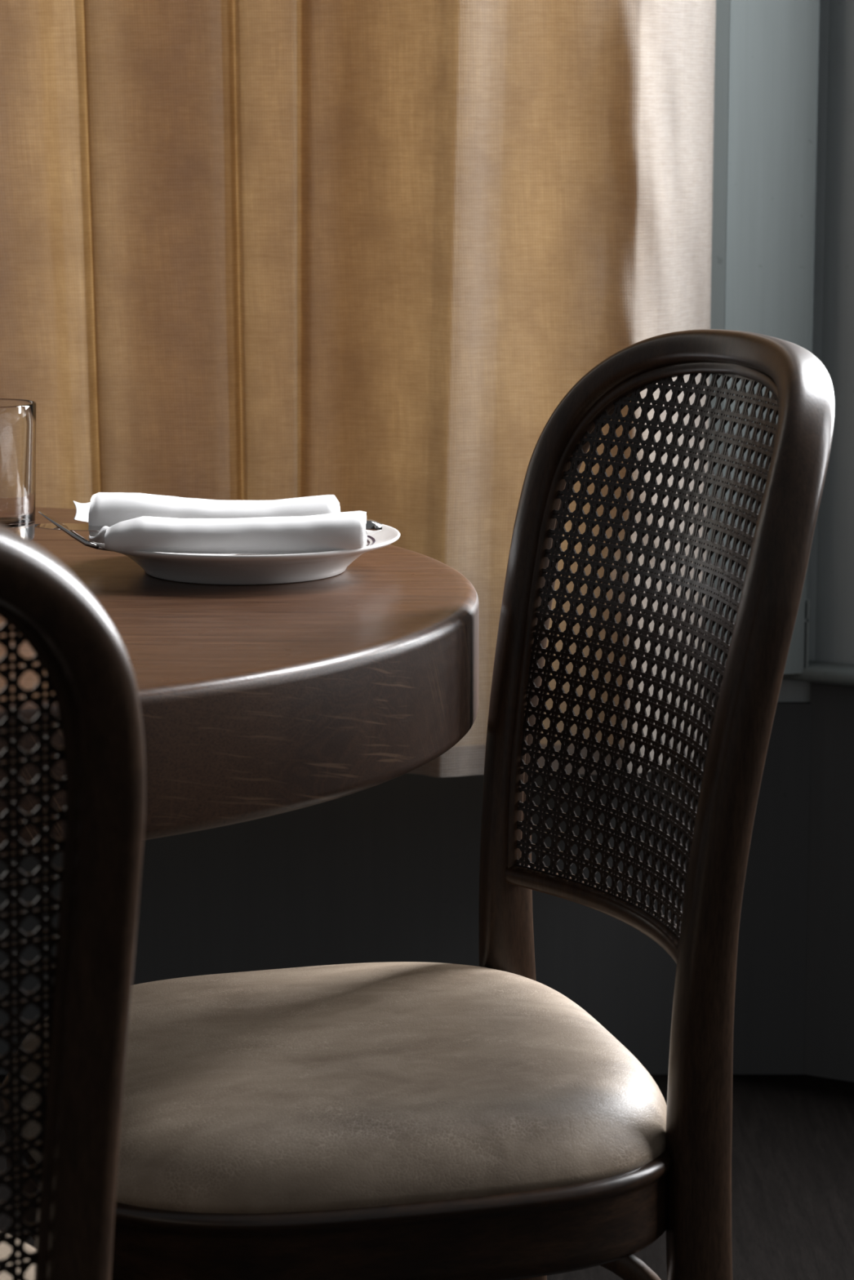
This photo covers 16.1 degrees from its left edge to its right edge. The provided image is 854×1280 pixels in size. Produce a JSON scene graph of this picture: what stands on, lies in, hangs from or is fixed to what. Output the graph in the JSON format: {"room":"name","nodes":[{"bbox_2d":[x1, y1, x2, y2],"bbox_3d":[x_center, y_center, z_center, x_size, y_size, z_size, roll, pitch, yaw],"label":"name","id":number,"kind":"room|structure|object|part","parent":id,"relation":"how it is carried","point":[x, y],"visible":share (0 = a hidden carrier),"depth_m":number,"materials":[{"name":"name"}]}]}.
{"room":"dining room","nodes":[
{"label":"dining room","id":0,"kind":"room"},
{"bbox_2d":[0,1074,853,1279],"bbox_3d":[0.000,0.876,1.520,6.400,0.050,5.100,0,10,0],"label":"floor","id":1,"kind":"structure","parent":0,"point":[793,1135],"depth_m":3.17,"materials":[{"name":"black wood"}]},
{"bbox_2d":[0,524,145,1279],"bbox_3d":[-0.357,0.372,1.492,0.449,0.957,0.550,-2,10,-12],"label":"dining chair","id":2,"kind":"object","parent":1,"relation":"on","point":[86,663],"visible":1,"depth_m":1.31,"materials":[{"name":"brown wood"}]},
{"bbox_2d":[0,1234,35,1279],"bbox_3d":[-0.369,0.371,1.541,0.419,0.054,0.425,-2,10,-14],"label":"seat cushion","id":3,"kind":"object","parent":2,"relation":"on","point":[5,1249],"depth_m":1.64,"materials":[{"name":"beige leather"}]},
{"bbox_3d":[-0.313,0.142,1.266,0.348,0.378,0.105,-2,10,-12],"label":"cane panel","id":4,"kind":"part","parent":2,"relation":"part of","materials":[{"name":"black wicker"}]},
{"bbox_3d":[-0.313,0.141,1.264,0.345,0.384,0.112,-2,10,-12],"label":"cane frame","id":5,"kind":"part","parent":2,"relation":"part of","materials":[{"name":"brown wood"}]},
{"bbox_2d":[0,507,479,854],"bbox_3d":[-0.466,0.331,2.333,1.010,0.750,1.010,0,10,0],"label":"dining table","id":6,"kind":"object","parent":1,"relation":"on","point":[258,701],"visible":0.7,"depth_m":2.02,"materials":[{"name":"brown wood"}]},
{"bbox_2d":[0,398,36,541],"bbox_3d":[-0.364,-0.139,2.513,0.080,0.116,0.080,0,10,0],"label":"tumbler","id":7,"kind":"object","parent":6,"relation":"on","point":[17,416],"visible":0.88,"depth_m":2.49,"materials":[{"name":"clear glass"}]},
{"bbox_2d":[88,524,399,585],"bbox_3d":[-0.142,-0.069,2.357,0.242,0.029,0.242,0,10,0],"label":"plate","id":8,"kind":"object","parent":6,"relation":"on","point":[193,568],"visible":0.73,"depth_m":2.28,"materials":[{"name":"white ceramic"}]},
{"bbox_2d":[38,511,275,555],"bbox_3d":[-0.198,-0.079,2.317,0.198,0.040,0.024,-1,10,-5],"label":"fork","id":9,"kind":"object","parent":8,"relation":"on","point":[55,522],"visible":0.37,"depth_m":2.31,"materials":[{"name":"metal"}]},
{"bbox_3d":[-0.274,-0.084,2.309,0.049,0.028,0.014,4,11,22],"label":"handle","id":10,"kind":"part","parent":9,"relation":"part of","materials":[{"name":"metal"}]},
{"bbox_2d":[73,492,367,554],"bbox_3d":[-0.166,-0.096,2.351,0.241,0.037,0.200,0,10,0],"label":"napkin","id":11,"kind":"object","parent":8,"relation":"on","point":[141,522],"visible":1,"depth_m":2.26,"materials":[{"name":"white fabric"}]},
{"bbox_2d":[35,518,382,535],"bbox_3d":[-0.167,-0.086,2.315,0.266,0.014,0.018,0,10,0],"label":"table knife","id":12,"kind":"object","parent":11,"relation":"in","point":[372,526],"visible":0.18,"depth_m":2.31,"materials":[{"name":"metal"}]},
{"bbox_3d":[-0.251,-0.086,2.314,0.098,0.005,0.017,0,10,0],"label":"blade","id":13,"kind":"part","parent":12,"relation":"part of","materials":[{"name":"metal"}]},
{"bbox_3d":[-0.118,-0.086,2.316,0.168,0.014,0.017,0,10,0],"label":"handle","id":14,"kind":"part","parent":12,"relation":"part of","materials":[{"name":"metal"}]},
{"bbox_2d":[0,328,835,1279],"bbox_3d":[-0.023,0.275,2.057,0.534,0.956,0.438,-4,10,-21],"label":"dining chair","id":15,"kind":"object","parent":1,"relation":"on","point":[388,1120],"visible":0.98,"depth_m":1.95,"materials":[{"name":"wood"}]},
{"bbox_3d":[-0.066,0.338,2.051,0.437,0.059,0.431,-3,10,-14],"label":"seat frame","id":16,"kind":"part","parent":15,"relation":"part of","materials":[{"name":"brown wood"}]},
{"bbox_2d":[7,961,666,1213],"bbox_3d":[-0.066,0.285,2.042,0.425,0.054,0.419,-3,10,-14],"label":"seat cushion","id":17,"kind":"object","parent":15,"relation":"on","point":[388,1087],"depth_m":1.91,"materials":[{"name":"beige leather"}]},
{"bbox_3d":[0.133,0.194,2.082,0.056,0.015,0.335,-4,10,-21],"label":"rail","id":18,"kind":"part","parent":15,"relation":"part of","materials":[{"name":"brown wood"}]},
{"bbox_3d":[0.164,0.004,2.061,0.112,0.384,0.345,-4,10,-21],"label":"cane frame","id":19,"kind":"part","parent":15,"relation":"part of","materials":[{"name":"brown wood"}]},
{"bbox_3d":[0.163,0.006,2.061,0.105,0.378,0.348,-4,10,-21],"label":"cane panel","id":20,"kind":"part","parent":15,"relation":"part of","materials":[{"name":"black wicker"}]},
{"bbox_3d":[0.167,0.266,2.107,0.148,0.957,0.396,-4,10,-21],"label":"frame","id":21,"kind":"part","parent":15,"relation":"part of","materials":[{"name":"brown wood"}]},
{"bbox_2d":[707,0,829,702],"bbox_3d":[-1.363,-0.936,3.360,3.673,2.900,0.140,0,10,0],"label":"window frame","id":22,"kind":"structure","parent":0,"point":[790,691],"depth_m":3.38,"materials":[{"name":"grey paint"}]},
{"bbox_2d":[0,0,715,777],"bbox_3d":[-0.291,-0.856,3.121,1.230,2.018,0.211,-1,10,-6],"label":"curtain","id":23,"kind":"object","parent":22,"relation":"hanging from","point":[364,254],"visible":0.68,"depth_m":3.17,"materials":[{"name":"brown fabric"}]},
{"bbox_2d":[0,702,811,1074],"bbox_3d":[-1.381,0.289,3.493,3.639,0.440,0.012,0,10,0],"label":"wall","id":24,"kind":"structure","parent":22,"relation":"attached to","point":[388,871],"depth_m":3.49,"materials":[{"name":"black paint"}]},
{"bbox_2d":[705,0,729,678],"bbox_3d":[0.309,-1.155,3.218,0.036,2.420,0.066,0,10,0],"label":"trim","id":25,"kind":"structure","parent":22,"relation":"attached to","point":[720,100],"depth_m":3.30,"materials":[{"name":"grey paint"}]},
{"bbox_2d":[718,0,819,676],"bbox_3d":[0.377,-1.157,3.230,0.104,2.420,0.081,0,10,0],"label":"window","id":26,"kind":"structure","parent":22,"relation":"attached to","point":[774,44],"depth_m":3.31,"materials":[{"name":"grey glass"}]},
{"bbox_2d":[814,0,853,664],"bbox_3d":[1.800,-0.816,2.658,3.000,2.900,0.140,5,11,28],"label":"wall","id":27,"kind":"structure","parent":0,"point":[834,602],"depth_m":3.38,"materials":[{"name":"grey paint"}]},
{"bbox_2d":[804,599,809,667],"bbox_3d":[0.423,-0.003,3.416,0.018,0.085,0.006,0,10,0],"label":"trim","id":28,"kind":"structure","parent":27,"relation":"attached to","point":[806,620],"depth_m":3.41,"materials":[{"name":"grey paint"}]},
{"bbox_2d":[782,660,853,686],"bbox_3d":[1.726,0.152,2.763,3.075,0.022,0.048,5,11,28],"label":"trim","id":29,"kind":"structure","parent":27,"relation":"attached to","point":[819,672],"depth_m":3.41,"materials":[{"name":"grey paint"}]},
{"bbox_2d":[803,682,853,1082],"bbox_3d":[1.765,0.391,2.797,3.000,0.475,0.012,5,11,28],"label":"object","id":30,"kind":"structure","parent":27,"relation":"attached to","point":[828,1024],"depth_m":3.47,"materials":[{"name":"black paint"}]}
]}

